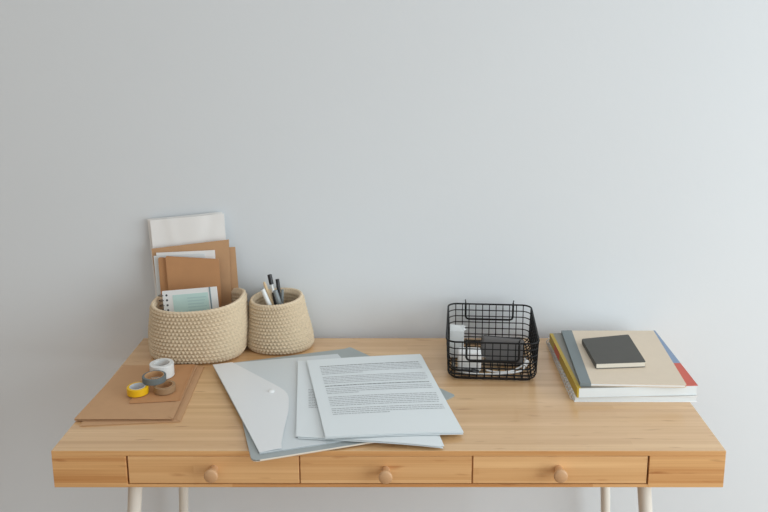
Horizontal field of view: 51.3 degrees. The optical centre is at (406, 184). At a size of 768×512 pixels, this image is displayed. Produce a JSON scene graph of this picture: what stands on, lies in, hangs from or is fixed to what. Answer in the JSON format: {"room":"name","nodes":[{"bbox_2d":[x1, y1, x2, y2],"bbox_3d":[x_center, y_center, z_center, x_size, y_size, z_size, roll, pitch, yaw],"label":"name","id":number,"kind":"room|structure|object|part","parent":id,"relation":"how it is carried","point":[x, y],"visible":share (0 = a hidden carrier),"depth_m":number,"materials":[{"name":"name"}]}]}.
{"room":"home office","nodes":[
{"label":"home office","id":0,"kind":"room"},
{"bbox_2d":[0,0,767,511],"bbox_3d":[0.740,-0.349,1.578,4.920,2.800,0.120,0,12,0],"label":"wall","id":1,"kind":"structure","parent":0,"point":[588,165],"depth_m":1.59,"materials":[{"name":"paint"}]},
{"bbox_3d":[0.740,1.424,0.081,4.920,0.060,3.775,0,12,0],"label":"floor","id":2,"kind":"structure","parent":0,"visible":0},
{"bbox_2d":[51,338,725,511],"bbox_3d":[-0.028,0.722,1.487,1.020,0.741,0.458,0,12,0],"label":"desk","id":3,"kind":"object","parent":2,"relation":"on","point":[529,433],"visible":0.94,"depth_m":1.22,"materials":[{"name":"brown wood"}]},
{"bbox_3d":[-0.463,0.785,1.331,0.090,0.681,0.022,-5,13,-22],"label":"leg","id":4,"kind":"part","parent":3,"relation":"part of","materials":[{"name":"white paint"}]},
{"bbox_2d":[80,366,203,425],"bbox_3d":[-0.446,0.363,1.390,0.160,0.002,0.224,0,12,0],"label":"envelope","id":5,"kind":"object","parent":3,"relation":"on","point":[184,403],"visible":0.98,"depth_m":1.31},
{"bbox_2d":[74,365,196,420],"bbox_3d":[-0.459,0.358,1.396,0.160,0.003,0.208,0,12,0],"label":"envelope","id":6,"kind":"object","parent":5,"relation":"on","point":[111,403],"visible":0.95,"depth_m":1.34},
{"bbox_2d":[129,364,194,403],"bbox_3d":[-0.431,0.351,1.420,0.084,0.002,0.148,-1,12,-5],"label":"envelope","id":7,"kind":"object","parent":6,"relation":"on","point":[183,372],"visible":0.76,"depth_m":1.39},
{"bbox_2d":[127,382,148,397],"bbox_3d":[-0.463,0.352,1.376,0.036,0.013,0.036,0,12,0],"label":"tape roll","id":8,"kind":"object","parent":7,"relation":"on","point":[136,389],"visible":1,"depth_m":1.37,"materials":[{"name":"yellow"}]},
{"bbox_2d":[142,370,165,385],"bbox_3d":[-0.440,0.336,1.394,0.040,0.011,0.040,1,12,0],"label":"tape roll","id":9,"kind":"object","parent":7,"relation":"on","point":[156,373],"visible":1,"depth_m":1.39,"materials":[{"name":"grey paper"}]},
{"bbox_2d":[149,358,174,378],"bbox_3d":[-0.442,0.332,1.443,0.042,0.024,0.042,0,12,0],"label":"tape roll","id":10,"kind":"object","parent":7,"relation":"on","point":[166,365],"visible":0.78,"depth_m":1.43,"materials":[{"name":"white paper"}]},
{"bbox_2d":[153,380,175,394],"bbox_3d":[-0.419,0.350,1.385,0.036,0.012,0.036,0,12,0],"label":"tape roll","id":11,"kind":"object","parent":7,"relation":"on","point":[170,385],"visible":1,"depth_m":1.37,"materials":[{"name":"brown paper"}]},
{"bbox_3d":[-0.464,0.714,1.672,0.072,0.680,0.022,9,15,37],"label":"leg","id":12,"kind":"part","parent":3,"relation":"part of","materials":[{"name":"white paint"}]},
{"bbox_2d":[148,288,247,363],"bbox_3d":[-0.405,0.268,1.560,0.191,0.118,0.147,0,12,0],"label":"basket","id":13,"kind":"object","parent":3,"relation":"on","point":[219,334],"visible":0.88,"depth_m":1.50,"materials":[{"name":"beige wicker"}]},
{"bbox_2d":[158,257,167,293],"bbox_3d":[-0.440,0.228,1.588,0.099,0.172,0.013,0,12,0],"label":"notebook","id":14,"kind":"object","parent":13,"relation":"in","point":[161,260],"visible":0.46,"depth_m":1.58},
{"bbox_2d":[154,254,204,295],"bbox_3d":[-0.446,0.224,1.595,0.111,0.176,0.010,0,12,0],"label":"paper card","id":15,"kind":"object","parent":13,"relation":"in","point":[156,264],"visible":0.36,"depth_m":1.58,"materials":[{"name":"white paper"}]},
{"bbox_2d":[156,250,214,258],"bbox_3d":[-0.437,0.219,1.597,0.120,0.184,0.010,0,12,0],"label":"paper card","id":16,"kind":"object","parent":13,"relation":"in","point":[208,253],"visible":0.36,"depth_m":1.58,"materials":[{"name":"white paper"}]},
{"bbox_2d":[147,212,225,296],"bbox_3d":[-0.435,0.181,1.607,0.165,0.255,0.026,0,12,0],"label":"document folder","id":17,"kind":"object","parent":13,"relation":"in","point":[206,227],"visible":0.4,"depth_m":1.59,"materials":[{"name":"white paper"}]},
{"bbox_3d":[-0.431,0.182,1.603,0.157,0.254,0.017,0,12,0],"label":"panel","id":18,"kind":"part","parent":17,"relation":"part of","materials":[{"name":"white paper"}]},
{"bbox_2d":[158,286,218,311],"bbox_3d":[-0.417,0.257,1.543,0.124,0.126,0.025,0,12,0],"label":"spiral notebook","id":19,"kind":"object","parent":13,"relation":"in","point":[206,298],"visible":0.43,"depth_m":1.54,"materials":[{"name":"white paper"}]},
{"bbox_3d":[-0.411,0.259,1.539,0.077,0.108,0.013,0,12,0],"label":"panel","id":20,"kind":"part","parent":19,"relation":"part of","materials":[{"name":"teal paper"}]},
{"bbox_2d":[152,239,231,305],"bbox_3d":[-0.429,0.208,1.599,0.156,0.204,0.010,0,12,0],"label":"envelope","id":21,"kind":"object","parent":13,"relation":"in","point":[221,247],"visible":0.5,"depth_m":1.59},
{"bbox_2d":[165,256,221,306],"bbox_3d":[-0.419,0.227,1.580,0.108,0.176,0.014,0,12,0],"label":"notebook","id":22,"kind":"object","parent":13,"relation":"in","point":[182,272],"visible":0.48,"depth_m":1.57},
{"bbox_2d":[229,247,237,302],"bbox_3d":[-0.403,0.216,1.605,0.138,0.188,0.010,0,12,0],"label":"envelope","id":23,"kind":"object","parent":13,"relation":"in","point":[233,265],"visible":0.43,"depth_m":1.60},
{"bbox_3d":[-0.293,0.433,1.205,0.021,0.021,0.024,0,12,0],"label":"knob","id":24,"kind":"part","parent":3,"relation":"part of","materials":[{"name":"brown wood"}]},
{"bbox_3d":[-0.294,0.397,1.392,0.259,0.046,0.359,0,12,0],"label":"drawer","id":25,"kind":"part","parent":3,"relation":"part of","materials":[{"name":"brown wood"}]},
{"bbox_2d":[247,288,314,354],"bbox_3d":[-0.252,0.267,1.585,0.138,0.110,0.111,0,12,0],"label":"basket","id":26,"kind":"object","parent":3,"relation":"on","point":[286,328],"visible":0.94,"depth_m":1.55,"materials":[{"name":"beige wicker"}]},
{"bbox_2d":[261,288,271,304],"bbox_3d":[-0.256,0.260,1.557,0.056,0.121,0.009,2,12,10],"label":"marker","id":27,"kind":"object","parent":26,"relation":"in","point":[267,300],"visible":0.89,"depth_m":1.55,"materials":[{"name":"white plastic"}]},
{"bbox_2d":[263,282,273,304],"bbox_3d":[-0.257,0.253,1.570,0.051,0.128,0.006,3,12,15],"label":"pencil","id":28,"kind":"object","parent":26,"relation":"in","point":[264,283],"visible":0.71,"depth_m":1.56,"materials":[{"name":"beige wood"}]},
{"bbox_2d":[267,274,276,304],"bbox_3d":[-0.256,0.246,1.578,0.046,0.139,0.009,9,15,38],"label":"pen","id":29,"kind":"object","parent":26,"relation":"in","point":[270,279],"visible":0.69,"depth_m":1.57,"materials":[{"name":"black plastic"}]},
{"bbox_2d":[273,289,281,304],"bbox_3d":[-0.240,0.261,1.565,0.042,0.116,0.010,2,12,9],"label":"marker","id":30,"kind":"object","parent":26,"relation":"in","point":[276,294],"visible":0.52,"depth_m":1.55,"materials":[{"name":"grey plastic"}]},
{"bbox_2d":[275,279,280,298],"bbox_3d":[-0.249,0.250,1.586,0.008,0.127,0.039,-7,14,-31],"label":"pen","id":31,"kind":"object","parent":26,"relation":"in","point":[277,280],"visible":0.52,"depth_m":1.58,"materials":[{"name":"black plastic"}]},
{"bbox_2d":[281,289,283,303],"bbox_3d":[-0.247,0.260,1.580,0.006,0.109,0.017,4,12,17],"label":"pen","id":32,"kind":"object","parent":26,"relation":"in","point":[282,290],"visible":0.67,"depth_m":1.57,"materials":[{"name":"grey plastic"}]},
{"bbox_2d":[235,349,370,461],"bbox_3d":[-0.169,0.364,1.371,0.235,0.003,0.356,-4,12,-17],"label":"folder","id":33,"kind":"object","parent":3,"relation":"on","point":[255,456],"visible":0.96,"depth_m":1.21,"materials":[{"name":"grey plastic"}]},
{"bbox_2d":[213,354,343,453],"bbox_3d":[-0.180,0.359,1.370,0.229,0.009,0.367,-5,13,-24],"label":"envelope","id":34,"kind":"object","parent":33,"relation":"on","point":[263,393],"visible":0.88,"depth_m":1.35,"materials":[{"name":"white plastic"}]},
{"bbox_2d":[298,437,442,447],"bbox_3d":[-0.075,0.365,1.353,0.259,0.006,0.298,0,12,0],"label":"paper sheet","id":35,"kind":"object","parent":34,"relation":"on","point":[298,437],"visible":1,"depth_m":1.22,"materials":[{"name":"grey paper"}]},
{"bbox_2d":[295,376,439,447],"bbox_3d":[-0.077,0.363,1.354,0.254,0.006,0.302,0,12,0],"label":"paper sheet","id":36,"kind":"object","parent":35,"relation":"on","point":[297,376],"visible":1,"depth_m":1.22,"materials":[{"name":"grey paper"}]},
{"bbox_2d":[310,435,443,445],"bbox_3d":[-0.074,0.363,1.355,0.261,0.006,0.296,0,12,0],"label":"paper sheet","id":37,"kind":"object","parent":36,"relation":"on","point":[438,436],"visible":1,"depth_m":1.23,"materials":[{"name":"grey paper"}]},
{"bbox_2d":[296,361,440,446],"bbox_3d":[-0.076,0.362,1.353,0.256,0.006,0.300,0,12,0],"label":"paper sheet","id":38,"kind":"object","parent":37,"relation":"on","point":[309,424],"visible":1,"depth_m":1.27,"materials":[{"name":"grey paper"}]},
{"bbox_2d":[321,357,462,438],"bbox_3d":[-0.048,0.358,1.367,0.214,0.008,0.304,-2,12,-12],"label":"paper sheet","id":39,"kind":"object","parent":38,"relation":"on","point":[422,357],"visible":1,"depth_m":1.23,"materials":[{"name":"grey paper"}]},
{"bbox_2d":[306,361,463,437],"bbox_3d":[-0.050,0.357,1.369,0.214,0.008,0.304,-3,12,-13],"label":"paper sheet","id":40,"kind":"object","parent":39,"relation":"on","point":[306,361],"visible":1,"depth_m":1.35,"materials":[{"name":"grey paper"}]},
{"bbox_2d":[320,359,462,437],"bbox_3d":[-0.049,0.356,1.368,0.214,0.008,0.304,-3,12,-12],"label":"paper sheet","id":41,"kind":"object","parent":40,"relation":"on","point":[423,359],"visible":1,"depth_m":1.23,"materials":[{"name":"grey paper"}]},
{"bbox_2d":[307,354,462,436],"bbox_3d":[-0.049,0.355,1.370,0.214,0.008,0.304,-3,12,-12],"label":"paper sheet","id":42,"kind":"object","parent":41,"relation":"on","point":[386,394],"visible":1,"depth_m":1.35,"materials":[{"name":"grey paper"}]},
{"bbox_3d":[-0.032,0.435,1.205,0.021,0.021,0.024,0,12,0],"label":"knob","id":43,"kind":"part","parent":3,"relation":"part of","materials":[{"name":"brown wood"}]},
{"bbox_3d":[-0.032,0.397,1.392,0.260,0.046,0.359,0,12,0],"label":"drawer","id":44,"kind":"part","parent":3,"relation":"part of","materials":[{"name":"brown wood"}]},
{"bbox_2d":[346,347,453,399],"bbox_3d":[-0.089,0.357,1.415,0.205,0.002,0.285,-11,16,-42],"label":"folder","id":45,"kind":"object","parent":3,"relation":"on","point":[447,395],"visible":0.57,"depth_m":1.54,"materials":[{"name":"grey plastic"}]},
{"bbox_2d":[446,299,539,380],"bbox_3d":[0.159,0.293,1.520,0.168,0.084,0.206,1,12,4],"label":"wire basket","id":46,"kind":"object","parent":3,"relation":"on","point":[533,343],"visible":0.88,"depth_m":1.47,"materials":[{"name":"black metal"}]},
{"bbox_2d":[450,324,466,357],"bbox_3d":[0.099,0.295,1.533,0.034,0.066,0.024,1,12,3],"label":"carton","id":47,"kind":"object","parent":46,"relation":"in","point":[456,331],"visible":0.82,"depth_m":1.52,"materials":[{"name":"white cardboard"}]},
{"bbox_2d":[451,358,478,372],"bbox_3d":[0.097,0.338,1.481,0.037,0.014,0.074,-9,15,-38],"label":"cable","id":48,"kind":"object","parent":46,"relation":"in","point":[452,364],"visible":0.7,"depth_m":1.46,"materials":[{"name":"black plastic"}]},
{"bbox_2d":[457,347,485,370],"bbox_3d":[0.119,0.322,1.477,0.052,0.038,0.028,1,12,3],"label":"power adapter","id":49,"kind":"object","parent":46,"relation":"in","point":[472,352],"visible":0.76,"depth_m":1.46,"materials":[{"name":"white plastic"}]},
{"bbox_3d":[0.166,0.253,1.611,0.099,0.044,0.010,1,12,4],"label":"handle","id":50,"kind":"part","parent":46,"relation":"part of","materials":[{"name":"black metal"}]},
{"bbox_2d":[457,359,528,374],"bbox_3d":[0.153,0.333,1.470,0.141,0.019,0.043,2,12,8],"label":"cable","id":51,"kind":"object","parent":46,"relation":"in","point":[526,360],"visible":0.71,"depth_m":1.46,"materials":[{"name":"white plastic"}]},
{"bbox_3d":[0.148,0.338,1.467,0.135,0.010,0.039,3,12,13],"label":"cord","id":52,"kind":"part","parent":51,"relation":"part of","materials":[{"name":"white plastic"}]},
{"bbox_3d":[0.152,0.293,1.420,0.097,0.044,0.010,1,12,4],"label":"handle","id":53,"kind":"part","parent":46,"relation":"part of","materials":[{"name":"black metal"}]},
{"bbox_2d":[480,335,523,364],"bbox_3d":[0.179,0.311,1.506,0.084,0.054,0.028,0,12,2],"label":"case","id":54,"kind":"object","parent":46,"relation":"in","point":[485,338],"visible":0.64,"depth_m":1.50,"materials":[{"name":"grey"}]},
{"bbox_2d":[486,358,525,372],"bbox_3d":[0.193,0.337,1.482,0.096,0.004,0.032,-8,14,-33],"label":"cable","id":55,"kind":"object","parent":46,"relation":"in","point":[524,358],"visible":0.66,"depth_m":1.46,"materials":[{"name":"white plastic"}]},
{"bbox_3d":[0.233,0.397,1.392,0.265,0.046,0.359,0,12,0],"label":"drawer","id":56,"kind":"part","parent":3,"relation":"part of","materials":[{"name":"brown wood"}]},
{"bbox_3d":[0.230,0.433,1.205,0.021,0.021,0.024,0,12,0],"label":"knob","id":57,"kind":"part","parent":3,"relation":"part of","materials":[{"name":"brown wood"}]},
{"bbox_3d":[0.412,0.714,1.673,0.073,0.680,0.022,-9,15,-36],"label":"leg","id":58,"kind":"part","parent":3,"relation":"part of","materials":[{"name":"white paint"}]},
{"bbox_2d":[546,339,696,401],"bbox_3d":[0.386,0.338,1.487,0.216,0.012,0.258,0,12,0],"label":"book","id":59,"kind":"object","parent":3,"relation":"on","point":[690,398],"visible":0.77,"depth_m":1.36,"materials":[{"name":"white paper"}]},
{"bbox_2d":[549,330,697,397],"bbox_3d":[0.389,0.325,1.476,0.213,0.018,0.254,0,12,0],"label":"magazine","id":60,"kind":"object","parent":59,"relation":"on","point":[556,340],"visible":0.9,"depth_m":1.36,"materials":[{"name":"white paper"}]},
{"bbox_2d":[561,330,685,387],"bbox_3d":[0.391,0.315,1.466,0.194,0.006,0.240,0,12,0],"label":"folder","id":61,"kind":"object","parent":60,"relation":"on","point":[659,370],"visible":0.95,"depth_m":1.42,"materials":[{"name":"beige paper"}]},
{"bbox_2d":[582,335,644,368],"bbox_3d":[0.378,0.305,1.473,0.094,0.010,0.132,0,12,0],"label":"notebook","id":62,"kind":"object","parent":61,"relation":"on","point":[619,351],"visible":1,"depth_m":1.45,"materials":[{"name":"black paper"}]},
{"bbox_3d":[0.408,0.785,1.331,0.090,0.681,0.022,5,13,22],"label":"leg","id":63,"kind":"part","parent":3,"relation":"part of","materials":[{"name":"white paint"}]}
]}

